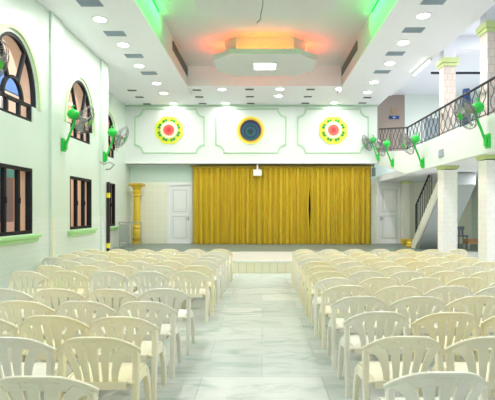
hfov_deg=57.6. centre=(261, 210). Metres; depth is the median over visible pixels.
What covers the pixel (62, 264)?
plastic chair
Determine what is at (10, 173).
wall
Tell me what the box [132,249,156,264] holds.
plastic chair
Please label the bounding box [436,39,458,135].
pillar
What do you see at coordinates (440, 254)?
plastic chair
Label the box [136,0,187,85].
trim
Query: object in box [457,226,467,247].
plastic chair
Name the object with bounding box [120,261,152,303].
plastic chair
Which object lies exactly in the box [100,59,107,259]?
trim
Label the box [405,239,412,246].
base
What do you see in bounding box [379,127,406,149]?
balcony railing
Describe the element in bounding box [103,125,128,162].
wall fan
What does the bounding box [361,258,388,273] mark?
plastic chair
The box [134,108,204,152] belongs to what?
trim
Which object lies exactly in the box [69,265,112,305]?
plastic chair
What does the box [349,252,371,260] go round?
plastic chair
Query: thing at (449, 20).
ceiling
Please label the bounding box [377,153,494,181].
ceiling
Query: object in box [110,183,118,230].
window
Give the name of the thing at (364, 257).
plastic chair
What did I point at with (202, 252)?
plastic chair
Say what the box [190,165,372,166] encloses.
rail
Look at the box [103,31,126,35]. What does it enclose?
ceiling vent
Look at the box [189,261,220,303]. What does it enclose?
plastic chair
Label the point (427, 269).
plastic chair
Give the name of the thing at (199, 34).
ceiling
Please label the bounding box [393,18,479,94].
ceiling
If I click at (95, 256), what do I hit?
plastic chair
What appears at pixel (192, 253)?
plastic chair
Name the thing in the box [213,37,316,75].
panel
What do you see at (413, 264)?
plastic chair
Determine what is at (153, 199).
wall
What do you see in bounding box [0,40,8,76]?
wall fan
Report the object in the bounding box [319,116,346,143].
medallion
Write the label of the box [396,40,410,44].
recessed light
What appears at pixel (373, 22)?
trim
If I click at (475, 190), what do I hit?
wall
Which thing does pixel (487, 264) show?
plastic chair
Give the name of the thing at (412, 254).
plastic chair
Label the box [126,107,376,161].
wall
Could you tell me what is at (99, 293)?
plastic chair
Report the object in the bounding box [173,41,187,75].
grille
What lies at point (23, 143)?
wall
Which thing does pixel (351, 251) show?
plastic chair
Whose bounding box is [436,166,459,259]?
tiled pillar
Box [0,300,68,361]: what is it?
plastic chair
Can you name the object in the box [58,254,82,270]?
plastic chair
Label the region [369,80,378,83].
recessed light
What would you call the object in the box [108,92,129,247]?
wall
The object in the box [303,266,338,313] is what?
plastic chair
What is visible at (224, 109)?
trim
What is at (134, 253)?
plastic chair
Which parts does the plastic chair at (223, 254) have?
backrest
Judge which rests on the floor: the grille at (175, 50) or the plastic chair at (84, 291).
the plastic chair at (84, 291)
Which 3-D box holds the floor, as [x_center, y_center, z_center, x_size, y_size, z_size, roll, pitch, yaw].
[1.475,1.660,7.700,13.850,0.120,20.400,0,0,0]
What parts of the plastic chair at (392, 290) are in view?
backrest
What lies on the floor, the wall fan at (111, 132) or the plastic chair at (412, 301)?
the plastic chair at (412, 301)
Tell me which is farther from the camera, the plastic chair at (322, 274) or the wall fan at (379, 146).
the wall fan at (379, 146)
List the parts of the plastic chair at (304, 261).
backrest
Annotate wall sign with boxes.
[389,108,398,118]
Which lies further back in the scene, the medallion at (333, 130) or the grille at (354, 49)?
the medallion at (333, 130)
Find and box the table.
[462,238,477,248]
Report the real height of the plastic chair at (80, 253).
0.752 m
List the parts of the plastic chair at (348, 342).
leg, seat, backrest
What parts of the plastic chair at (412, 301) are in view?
seat, backrest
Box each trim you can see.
[49,12,62,264]
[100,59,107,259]
[125,105,377,106]
[125,162,377,163]
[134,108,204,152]
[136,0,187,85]
[215,108,286,152]
[297,108,368,152]
[341,0,395,85]
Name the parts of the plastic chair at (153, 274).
seat, backrest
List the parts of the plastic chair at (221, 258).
backrest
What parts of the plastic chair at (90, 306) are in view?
seat, backrest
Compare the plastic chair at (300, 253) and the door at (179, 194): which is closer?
the plastic chair at (300, 253)
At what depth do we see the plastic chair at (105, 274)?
6.42 m
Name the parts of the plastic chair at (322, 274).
leg, seat, backrest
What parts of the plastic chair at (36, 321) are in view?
seat, backrest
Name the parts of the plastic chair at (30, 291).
seat, backrest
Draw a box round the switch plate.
[438,149,443,157]
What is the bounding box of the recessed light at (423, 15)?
[415,12,431,18]
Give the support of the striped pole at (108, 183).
on the stage
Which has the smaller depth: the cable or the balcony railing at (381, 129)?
the cable
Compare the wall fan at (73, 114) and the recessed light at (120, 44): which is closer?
the wall fan at (73, 114)
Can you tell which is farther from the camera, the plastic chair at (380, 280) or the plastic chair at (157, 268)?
the plastic chair at (157, 268)
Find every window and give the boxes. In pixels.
[0,23,41,121]
[0,163,41,245]
[64,74,95,144]
[67,176,97,235]
[108,110,117,158]
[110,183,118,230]
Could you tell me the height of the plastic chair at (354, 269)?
0.752 m
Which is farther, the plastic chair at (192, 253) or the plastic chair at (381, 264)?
the plastic chair at (192, 253)
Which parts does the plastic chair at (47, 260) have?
backrest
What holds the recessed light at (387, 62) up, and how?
in the ceiling at (449, 20)
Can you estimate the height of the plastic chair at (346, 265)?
0.752 m
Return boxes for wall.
[0,0,99,300]
[2,35,87,230]
[7,169,13,231]
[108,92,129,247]
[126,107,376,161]
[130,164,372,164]
[130,164,471,243]
[377,95,472,151]
[377,113,494,173]
[472,91,479,237]
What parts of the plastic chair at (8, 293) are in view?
backrest, seat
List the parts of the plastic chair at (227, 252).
backrest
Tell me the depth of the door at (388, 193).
17.62 m
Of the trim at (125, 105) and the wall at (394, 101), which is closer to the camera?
the trim at (125, 105)
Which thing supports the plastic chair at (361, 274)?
on the floor
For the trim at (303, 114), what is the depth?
16.97 m
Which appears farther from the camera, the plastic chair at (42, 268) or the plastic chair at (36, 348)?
the plastic chair at (42, 268)
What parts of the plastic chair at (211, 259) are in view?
backrest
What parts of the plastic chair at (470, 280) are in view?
backrest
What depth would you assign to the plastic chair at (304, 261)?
8.27 m
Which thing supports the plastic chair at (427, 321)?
on the floor
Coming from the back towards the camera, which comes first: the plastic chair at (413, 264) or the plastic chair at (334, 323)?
the plastic chair at (413, 264)
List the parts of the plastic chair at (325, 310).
leg, seat, backrest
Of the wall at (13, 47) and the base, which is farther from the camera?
the base
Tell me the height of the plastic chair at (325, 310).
0.752 m
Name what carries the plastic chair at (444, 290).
on the floor
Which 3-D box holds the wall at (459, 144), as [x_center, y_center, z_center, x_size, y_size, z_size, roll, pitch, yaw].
[4.430,-1.689,7.300,0.140,1.118,19.600,0,0,0]
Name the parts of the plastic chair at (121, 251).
backrest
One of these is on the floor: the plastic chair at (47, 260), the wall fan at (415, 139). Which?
the plastic chair at (47, 260)
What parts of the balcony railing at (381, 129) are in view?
handrail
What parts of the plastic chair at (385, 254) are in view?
backrest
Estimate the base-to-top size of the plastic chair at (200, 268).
0.752 m
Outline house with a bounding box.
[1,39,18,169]
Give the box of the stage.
[110,244,477,272]
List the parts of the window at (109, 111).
frame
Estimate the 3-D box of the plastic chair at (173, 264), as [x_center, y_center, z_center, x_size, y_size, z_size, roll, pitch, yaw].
[-1.593,1.224,7.907,0.569,0.752,0.544,0,0,0]
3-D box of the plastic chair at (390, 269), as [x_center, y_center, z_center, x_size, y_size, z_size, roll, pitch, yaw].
[2.094,1.224,7.216,0.569,0.752,0.544,0,0,0]
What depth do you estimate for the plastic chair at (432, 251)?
10.03 m
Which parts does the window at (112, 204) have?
frame, sill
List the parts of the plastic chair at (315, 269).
backrest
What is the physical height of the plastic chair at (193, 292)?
0.752 m
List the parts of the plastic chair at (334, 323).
leg, seat, backrest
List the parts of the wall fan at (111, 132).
arm, blade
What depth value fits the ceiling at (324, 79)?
14.94 m
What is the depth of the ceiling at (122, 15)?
10.47 m
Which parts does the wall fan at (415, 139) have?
arm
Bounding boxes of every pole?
[106,182,109,250]
[431,72,479,73]
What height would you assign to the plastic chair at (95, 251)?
0.752 m
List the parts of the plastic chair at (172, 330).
backrest, seat, leg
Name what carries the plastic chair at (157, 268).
on the floor
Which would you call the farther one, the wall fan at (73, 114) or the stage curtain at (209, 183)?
the stage curtain at (209, 183)
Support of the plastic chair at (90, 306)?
on the floor
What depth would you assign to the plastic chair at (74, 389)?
2.35 m
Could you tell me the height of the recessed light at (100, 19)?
0.020 m
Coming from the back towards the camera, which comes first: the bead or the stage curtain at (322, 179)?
the stage curtain at (322, 179)
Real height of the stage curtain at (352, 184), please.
2.963 m
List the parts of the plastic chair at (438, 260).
backrest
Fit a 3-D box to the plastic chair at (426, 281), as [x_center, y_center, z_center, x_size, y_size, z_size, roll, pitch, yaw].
[2.107,1.224,6.002,0.569,0.752,0.544,0,0,0]
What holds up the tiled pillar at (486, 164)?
on the floor
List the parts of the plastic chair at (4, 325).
backrest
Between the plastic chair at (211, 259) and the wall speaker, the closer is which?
the plastic chair at (211, 259)
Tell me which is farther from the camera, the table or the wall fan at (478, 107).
the table
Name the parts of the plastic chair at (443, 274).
backrest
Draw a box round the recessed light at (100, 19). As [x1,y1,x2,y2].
[92,16,107,22]
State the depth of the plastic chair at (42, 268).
7.09 m
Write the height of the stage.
0.326 m
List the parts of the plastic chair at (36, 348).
backrest, seat, leg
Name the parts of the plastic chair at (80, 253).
backrest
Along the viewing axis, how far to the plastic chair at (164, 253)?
9.48 m
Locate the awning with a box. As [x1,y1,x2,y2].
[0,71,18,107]
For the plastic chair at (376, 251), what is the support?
on the floor
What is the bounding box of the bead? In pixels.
[52,217,53,256]
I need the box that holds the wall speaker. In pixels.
[372,164,375,175]
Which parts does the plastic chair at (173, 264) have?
backrest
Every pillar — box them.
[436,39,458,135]
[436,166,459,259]
[475,155,494,270]
[476,4,494,118]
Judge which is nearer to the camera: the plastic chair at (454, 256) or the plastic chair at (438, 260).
the plastic chair at (438, 260)
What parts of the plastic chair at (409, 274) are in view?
backrest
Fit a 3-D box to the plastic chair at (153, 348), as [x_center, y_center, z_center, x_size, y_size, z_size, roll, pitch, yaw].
[-1.159,1.224,3.885,0.589,0.752,0.544,0,0,0]
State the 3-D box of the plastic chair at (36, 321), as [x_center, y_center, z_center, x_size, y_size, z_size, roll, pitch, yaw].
[-1.759,1.224,3.922,0.589,0.752,0.544,0,0,0]
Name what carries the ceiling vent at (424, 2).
in the ceiling at (449, 20)
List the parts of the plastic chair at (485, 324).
backrest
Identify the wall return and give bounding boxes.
[68,91,79,226]
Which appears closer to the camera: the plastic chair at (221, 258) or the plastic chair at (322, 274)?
the plastic chair at (322, 274)
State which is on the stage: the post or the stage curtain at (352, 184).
the post
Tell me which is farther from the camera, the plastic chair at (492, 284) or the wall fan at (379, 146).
the wall fan at (379, 146)
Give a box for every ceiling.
[38,0,190,95]
[108,66,387,104]
[154,0,376,65]
[337,0,494,95]
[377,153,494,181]
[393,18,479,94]
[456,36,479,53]
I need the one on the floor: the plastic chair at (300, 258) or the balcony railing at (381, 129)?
the plastic chair at (300, 258)
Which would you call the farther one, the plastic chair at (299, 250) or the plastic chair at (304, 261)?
the plastic chair at (299, 250)
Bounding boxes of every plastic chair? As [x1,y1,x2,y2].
[0,288,44,339]
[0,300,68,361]
[0,319,36,399]
[0,337,71,395]
[0,375,99,399]
[8,271,48,305]
[20,315,100,399]
[33,265,77,301]
[33,288,93,338]
[39,257,70,284]
[49,271,95,313]
[55,261,82,281]
[55,301,123,361]
[57,337,150,399]
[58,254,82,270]
[69,251,93,260]
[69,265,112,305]
[73,257,99,275]
[82,249,102,256]
[85,254,108,270]
[85,289,145,340]
[87,316,166,399]
[88,261,118,298]
[89,271,129,296]
[98,251,118,260]
[103,257,136,291]
[105,265,141,304]
[109,249,127,263]
[115,254,137,271]
[115,301,181,377]
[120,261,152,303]
[125,251,145,260]
[129,271,168,322]
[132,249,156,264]
[132,257,159,270]
[139,288,194,354]
[141,254,167,288]
[143,265,177,305]
[152,251,173,260]
[156,261,185,303]
[161,249,179,256]
[165,257,191,270]
[169,271,210,322]
[170,254,196,266]
[179,265,215,312]
[180,251,201,265]
[186,249,205,256]
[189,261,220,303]
[193,257,224,297]
[201,254,227,291]
[205,251,229,285]
[210,249,232,281]
[291,249,314,282]
[293,252,318,286]
[295,254,320,292]
[297,258,325,297]
[300,261,331,304]
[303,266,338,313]
[306,271,345,322]
[311,278,356,334]
[317,249,338,259]
[318,285,369,348]
[321,252,344,267]
[325,255,349,271]
[327,296,388,368]
[329,258,356,276]
[335,261,364,281]
[338,311,409,396]
[340,266,374,287]
[343,249,363,257]
[347,271,384,295]
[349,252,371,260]
[353,336,443,399]
[355,254,379,265]
[357,277,400,334]
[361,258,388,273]
[366,286,423,335]
[369,249,391,262]
[369,261,399,278]
[377,252,399,267]
[378,266,411,285]
[378,371,487,399]
[384,254,406,265]
[387,271,423,308]
[388,296,446,361]
[393,257,417,270]
[396,249,414,256]
[401,277,443,306]
[401,312,479,390]
[403,261,431,281]
[405,252,426,260]
[415,255,437,269]
[415,266,446,287]
[416,286,474,335]
[421,257,451,274]
[422,249,442,264]
[422,271,465,306]
[432,336,494,399]
[433,252,454,267]
[435,277,489,334]
[436,261,465,279]
[436,296,494,335]
[441,254,467,268]
[448,249,468,256]
[451,266,483,288]
[456,257,480,273]
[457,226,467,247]
[461,286,494,338]
[464,316,494,397]
[466,271,494,290]
[468,261,494,282]
[488,282,494,334]
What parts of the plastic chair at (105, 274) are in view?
backrest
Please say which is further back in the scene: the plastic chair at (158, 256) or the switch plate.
the switch plate
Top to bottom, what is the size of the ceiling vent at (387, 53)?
0.020 m
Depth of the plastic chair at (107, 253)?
9.48 m
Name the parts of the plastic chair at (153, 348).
backrest, seat, leg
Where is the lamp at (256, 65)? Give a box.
[253,62,276,69]
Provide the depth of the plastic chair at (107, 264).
7.71 m
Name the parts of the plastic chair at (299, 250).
backrest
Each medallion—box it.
[155,116,182,143]
[237,116,264,143]
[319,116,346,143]
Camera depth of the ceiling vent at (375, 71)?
12.61 m
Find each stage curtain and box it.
[192,167,226,243]
[227,167,261,243]
[262,167,309,243]
[309,167,334,243]
[335,167,370,243]
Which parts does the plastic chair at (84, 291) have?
backrest, seat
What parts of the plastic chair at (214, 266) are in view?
backrest, leg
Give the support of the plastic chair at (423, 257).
on the floor
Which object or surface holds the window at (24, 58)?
in the wall at (23, 143)
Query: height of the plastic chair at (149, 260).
0.752 m
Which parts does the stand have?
panel, post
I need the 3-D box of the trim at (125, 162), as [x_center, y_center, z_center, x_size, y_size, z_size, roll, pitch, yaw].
[-0.395,-1.820,16.980,9.510,0.060,0.040,0,0,0]
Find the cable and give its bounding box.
[100,161,114,169]
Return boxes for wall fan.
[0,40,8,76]
[61,105,94,151]
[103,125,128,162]
[362,135,379,160]
[374,138,393,166]
[399,132,424,167]
[454,98,490,148]
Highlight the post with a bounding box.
[400,181,410,244]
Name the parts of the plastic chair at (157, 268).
seat, backrest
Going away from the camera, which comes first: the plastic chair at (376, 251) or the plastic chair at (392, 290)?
the plastic chair at (392, 290)
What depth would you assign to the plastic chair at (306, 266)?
7.68 m
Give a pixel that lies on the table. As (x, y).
(467, 241)
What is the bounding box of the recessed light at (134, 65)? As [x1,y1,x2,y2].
[133,64,144,67]
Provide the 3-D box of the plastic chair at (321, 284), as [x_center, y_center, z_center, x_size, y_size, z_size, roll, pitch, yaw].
[0.952,1.224,5.992,0.569,0.752,0.544,0,0,0]
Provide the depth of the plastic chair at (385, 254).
9.39 m
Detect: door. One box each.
[167,182,191,243]
[377,182,400,243]
[425,118,438,141]
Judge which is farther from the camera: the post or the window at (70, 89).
the post
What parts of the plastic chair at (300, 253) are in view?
backrest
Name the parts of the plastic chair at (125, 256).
backrest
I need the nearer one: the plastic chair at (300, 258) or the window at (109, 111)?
the plastic chair at (300, 258)
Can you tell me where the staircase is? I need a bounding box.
[411,173,475,248]
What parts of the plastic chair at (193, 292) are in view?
backrest, seat, leg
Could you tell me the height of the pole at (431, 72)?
0.070 m
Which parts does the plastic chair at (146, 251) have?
backrest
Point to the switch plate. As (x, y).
(440, 152)
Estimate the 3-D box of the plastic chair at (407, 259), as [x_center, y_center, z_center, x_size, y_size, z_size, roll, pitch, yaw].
[2.665,1.224,8.469,0.569,0.752,0.544,0,0,0]
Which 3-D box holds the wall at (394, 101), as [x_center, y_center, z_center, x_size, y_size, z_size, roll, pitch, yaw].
[6.320,-2.935,17.530,3.760,3.170,0.100,0,0,0]
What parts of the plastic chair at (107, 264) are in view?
backrest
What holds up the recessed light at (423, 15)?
in the ceiling at (449, 20)
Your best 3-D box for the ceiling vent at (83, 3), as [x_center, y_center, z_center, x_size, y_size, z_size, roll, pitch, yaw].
[-3.241,-3.910,8.481,0.440,0.020,0.260,0,0,0]
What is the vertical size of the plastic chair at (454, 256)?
0.752 m
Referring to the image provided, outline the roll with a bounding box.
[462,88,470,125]
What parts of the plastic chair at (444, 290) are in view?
backrest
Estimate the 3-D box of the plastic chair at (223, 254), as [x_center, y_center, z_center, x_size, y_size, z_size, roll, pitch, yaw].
[-0.974,1.224,9.743,0.569,0.752,0.544,0,0,0]
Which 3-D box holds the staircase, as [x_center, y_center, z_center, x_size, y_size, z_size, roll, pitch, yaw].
[5.690,-0.055,14.325,1.020,2.672,2.550,0,0,0]
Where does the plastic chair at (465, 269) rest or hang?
on the floor
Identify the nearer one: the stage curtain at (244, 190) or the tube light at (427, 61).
the tube light at (427, 61)
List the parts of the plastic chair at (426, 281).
backrest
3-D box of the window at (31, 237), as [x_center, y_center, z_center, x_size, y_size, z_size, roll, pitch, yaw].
[-4.173,-0.110,7.570,0.225,1.320,1.500,0,0,0]
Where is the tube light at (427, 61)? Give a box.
[412,58,432,75]
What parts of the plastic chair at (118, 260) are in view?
backrest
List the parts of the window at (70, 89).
frame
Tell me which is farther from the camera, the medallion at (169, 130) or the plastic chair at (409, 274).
the medallion at (169, 130)
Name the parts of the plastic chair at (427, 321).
backrest, seat, leg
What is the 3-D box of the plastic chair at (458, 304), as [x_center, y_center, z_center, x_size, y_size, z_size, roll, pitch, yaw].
[2.198,1.224,4.770,0.589,0.752,0.544,0,0,0]
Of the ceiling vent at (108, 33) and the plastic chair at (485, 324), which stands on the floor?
the plastic chair at (485, 324)
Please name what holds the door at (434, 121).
in the wall at (394, 101)
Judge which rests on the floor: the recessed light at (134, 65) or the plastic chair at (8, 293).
the plastic chair at (8, 293)
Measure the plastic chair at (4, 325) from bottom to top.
0.752 m
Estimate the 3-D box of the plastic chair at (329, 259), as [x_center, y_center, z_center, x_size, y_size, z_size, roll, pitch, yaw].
[1.518,1.224,9.027,0.569,0.752,0.544,0,0,0]
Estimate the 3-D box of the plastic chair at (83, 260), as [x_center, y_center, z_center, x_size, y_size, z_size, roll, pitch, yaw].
[-3.291,1.224,8.534,0.569,0.752,0.544,0,0,0]
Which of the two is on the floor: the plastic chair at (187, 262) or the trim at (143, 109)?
the plastic chair at (187, 262)
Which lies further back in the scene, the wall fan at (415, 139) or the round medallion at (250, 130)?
the round medallion at (250, 130)
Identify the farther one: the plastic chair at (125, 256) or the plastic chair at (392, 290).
the plastic chair at (125, 256)
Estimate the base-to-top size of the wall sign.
0.420 m
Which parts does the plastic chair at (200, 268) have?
seat, backrest, leg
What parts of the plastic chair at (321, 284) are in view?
leg, seat, backrest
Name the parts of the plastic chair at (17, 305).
seat, backrest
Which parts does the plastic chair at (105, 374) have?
backrest, seat, leg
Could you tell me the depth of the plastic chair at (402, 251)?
10.06 m
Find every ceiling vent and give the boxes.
[76,0,103,6]
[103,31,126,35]
[124,54,143,57]
[141,72,157,74]
[373,70,390,73]
[385,52,404,55]
[401,27,425,32]
[420,0,446,4]
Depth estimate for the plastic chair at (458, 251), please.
10.02 m
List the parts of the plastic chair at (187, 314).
backrest, seat, leg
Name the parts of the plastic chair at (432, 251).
backrest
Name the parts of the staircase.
stair railing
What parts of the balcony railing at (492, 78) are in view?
rail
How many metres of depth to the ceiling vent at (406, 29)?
9.70 m
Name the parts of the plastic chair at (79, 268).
backrest, seat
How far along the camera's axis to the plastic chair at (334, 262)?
8.23 m
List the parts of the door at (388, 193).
raised panel, raised panel, panel moulding, panel moulding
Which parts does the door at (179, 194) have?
raised panel, raised panel, panel moulding, panel moulding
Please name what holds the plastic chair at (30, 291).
on the floor
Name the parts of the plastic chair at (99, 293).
backrest, seat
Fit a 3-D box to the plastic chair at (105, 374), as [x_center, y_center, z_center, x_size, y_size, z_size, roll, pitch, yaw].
[-1.151,1.224,3.298,0.589,0.752,0.544,0,0,0]
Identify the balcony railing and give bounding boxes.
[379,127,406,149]
[407,76,494,149]
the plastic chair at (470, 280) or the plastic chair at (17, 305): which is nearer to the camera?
the plastic chair at (17, 305)
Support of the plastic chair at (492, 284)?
on the floor
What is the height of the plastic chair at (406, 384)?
0.752 m
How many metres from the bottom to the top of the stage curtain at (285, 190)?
2.963 m
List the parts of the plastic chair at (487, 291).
backrest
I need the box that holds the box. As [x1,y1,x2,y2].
[253,164,261,175]
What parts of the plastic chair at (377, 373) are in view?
leg, seat, backrest, leg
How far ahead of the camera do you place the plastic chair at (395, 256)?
8.81 m
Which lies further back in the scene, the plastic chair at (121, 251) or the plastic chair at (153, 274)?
the plastic chair at (121, 251)
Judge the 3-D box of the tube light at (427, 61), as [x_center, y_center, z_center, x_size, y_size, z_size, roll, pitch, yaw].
[4.320,-3.877,12.150,0.080,0.085,1.300,0,0,0]
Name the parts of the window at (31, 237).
frame, sill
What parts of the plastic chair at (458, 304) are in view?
backrest, seat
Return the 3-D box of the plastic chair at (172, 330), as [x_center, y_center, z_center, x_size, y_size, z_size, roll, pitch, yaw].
[-1.129,1.224,4.503,0.589,0.752,0.544,0,0,0]
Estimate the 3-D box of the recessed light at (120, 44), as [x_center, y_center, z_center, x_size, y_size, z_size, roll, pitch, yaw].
[-3.261,-3.910,10.595,0.320,0.020,0.320,0,0,0]
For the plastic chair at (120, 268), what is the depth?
7.07 m
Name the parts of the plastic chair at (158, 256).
backrest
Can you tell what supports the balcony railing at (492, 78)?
on the wall at (459, 144)
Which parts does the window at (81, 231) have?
frame, sill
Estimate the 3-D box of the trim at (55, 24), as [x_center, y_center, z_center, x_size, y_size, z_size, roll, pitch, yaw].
[-4.155,-1.160,9.080,0.050,5.520,0.480,0,0,0]
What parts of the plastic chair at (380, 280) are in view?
backrest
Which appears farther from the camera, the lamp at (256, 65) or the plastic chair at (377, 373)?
the lamp at (256, 65)
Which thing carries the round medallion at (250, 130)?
attached to the wall at (309, 137)
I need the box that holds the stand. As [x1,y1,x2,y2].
[117,222,142,248]
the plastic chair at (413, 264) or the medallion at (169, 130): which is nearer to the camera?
the plastic chair at (413, 264)
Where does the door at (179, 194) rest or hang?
in the wall at (153, 199)
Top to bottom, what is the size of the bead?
1.480 m
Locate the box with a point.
(257, 172)
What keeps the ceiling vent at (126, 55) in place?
in the ceiling at (122, 15)
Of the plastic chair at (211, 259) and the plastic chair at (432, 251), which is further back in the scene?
the plastic chair at (432, 251)
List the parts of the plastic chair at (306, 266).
backrest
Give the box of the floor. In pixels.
[0,273,494,399]
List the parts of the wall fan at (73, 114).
arm, blade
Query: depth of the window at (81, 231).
10.60 m
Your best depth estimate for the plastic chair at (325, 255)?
9.41 m
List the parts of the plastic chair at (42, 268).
seat, backrest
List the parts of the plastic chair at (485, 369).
seat, backrest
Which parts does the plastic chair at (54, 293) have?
backrest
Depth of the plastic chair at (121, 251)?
10.07 m
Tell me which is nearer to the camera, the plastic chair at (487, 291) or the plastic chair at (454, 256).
the plastic chair at (487, 291)
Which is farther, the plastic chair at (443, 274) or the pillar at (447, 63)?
the pillar at (447, 63)
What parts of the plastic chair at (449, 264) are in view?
backrest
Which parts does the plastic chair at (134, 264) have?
backrest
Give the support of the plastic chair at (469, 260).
on the floor
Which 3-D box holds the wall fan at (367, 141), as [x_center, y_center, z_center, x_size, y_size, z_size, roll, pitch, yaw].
[3.993,-2.357,16.687,0.648,0.973,0.574,0,0,28]
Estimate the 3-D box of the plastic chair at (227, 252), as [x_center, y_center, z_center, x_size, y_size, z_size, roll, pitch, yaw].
[-0.949,1.224,10.336,0.569,0.752,0.544,0,0,0]
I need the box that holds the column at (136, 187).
[128,183,144,243]
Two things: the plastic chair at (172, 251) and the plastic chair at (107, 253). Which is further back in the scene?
the plastic chair at (172, 251)
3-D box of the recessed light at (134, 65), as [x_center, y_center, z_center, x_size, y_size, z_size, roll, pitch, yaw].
[-3.314,-3.910,12.124,0.320,0.020,0.320,0,0,0]
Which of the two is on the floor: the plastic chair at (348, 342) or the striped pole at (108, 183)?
the plastic chair at (348, 342)
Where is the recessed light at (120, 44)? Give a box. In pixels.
[116,42,130,46]
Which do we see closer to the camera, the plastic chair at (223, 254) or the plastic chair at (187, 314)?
the plastic chair at (187, 314)
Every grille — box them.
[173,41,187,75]
[341,41,356,75]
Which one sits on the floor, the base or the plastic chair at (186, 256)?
the plastic chair at (186, 256)
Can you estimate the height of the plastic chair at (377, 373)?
0.752 m
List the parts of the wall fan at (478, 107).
blade, blade, arm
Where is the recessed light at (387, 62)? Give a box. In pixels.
[384,61,395,64]
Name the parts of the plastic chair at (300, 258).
backrest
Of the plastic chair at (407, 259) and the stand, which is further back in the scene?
the stand
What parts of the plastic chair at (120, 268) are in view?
backrest, seat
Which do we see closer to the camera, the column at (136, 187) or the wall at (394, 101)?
the column at (136, 187)
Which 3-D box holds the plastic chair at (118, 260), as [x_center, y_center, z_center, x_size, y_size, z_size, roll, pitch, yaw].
[-2.717,1.224,8.517,0.569,0.752,0.544,0,0,0]
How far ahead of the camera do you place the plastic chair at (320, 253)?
10.03 m
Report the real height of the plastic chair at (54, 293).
0.752 m
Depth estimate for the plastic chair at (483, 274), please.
6.40 m
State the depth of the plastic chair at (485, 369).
3.12 m
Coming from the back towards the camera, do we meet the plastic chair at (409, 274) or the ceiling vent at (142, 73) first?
the ceiling vent at (142, 73)
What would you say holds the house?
on the ground

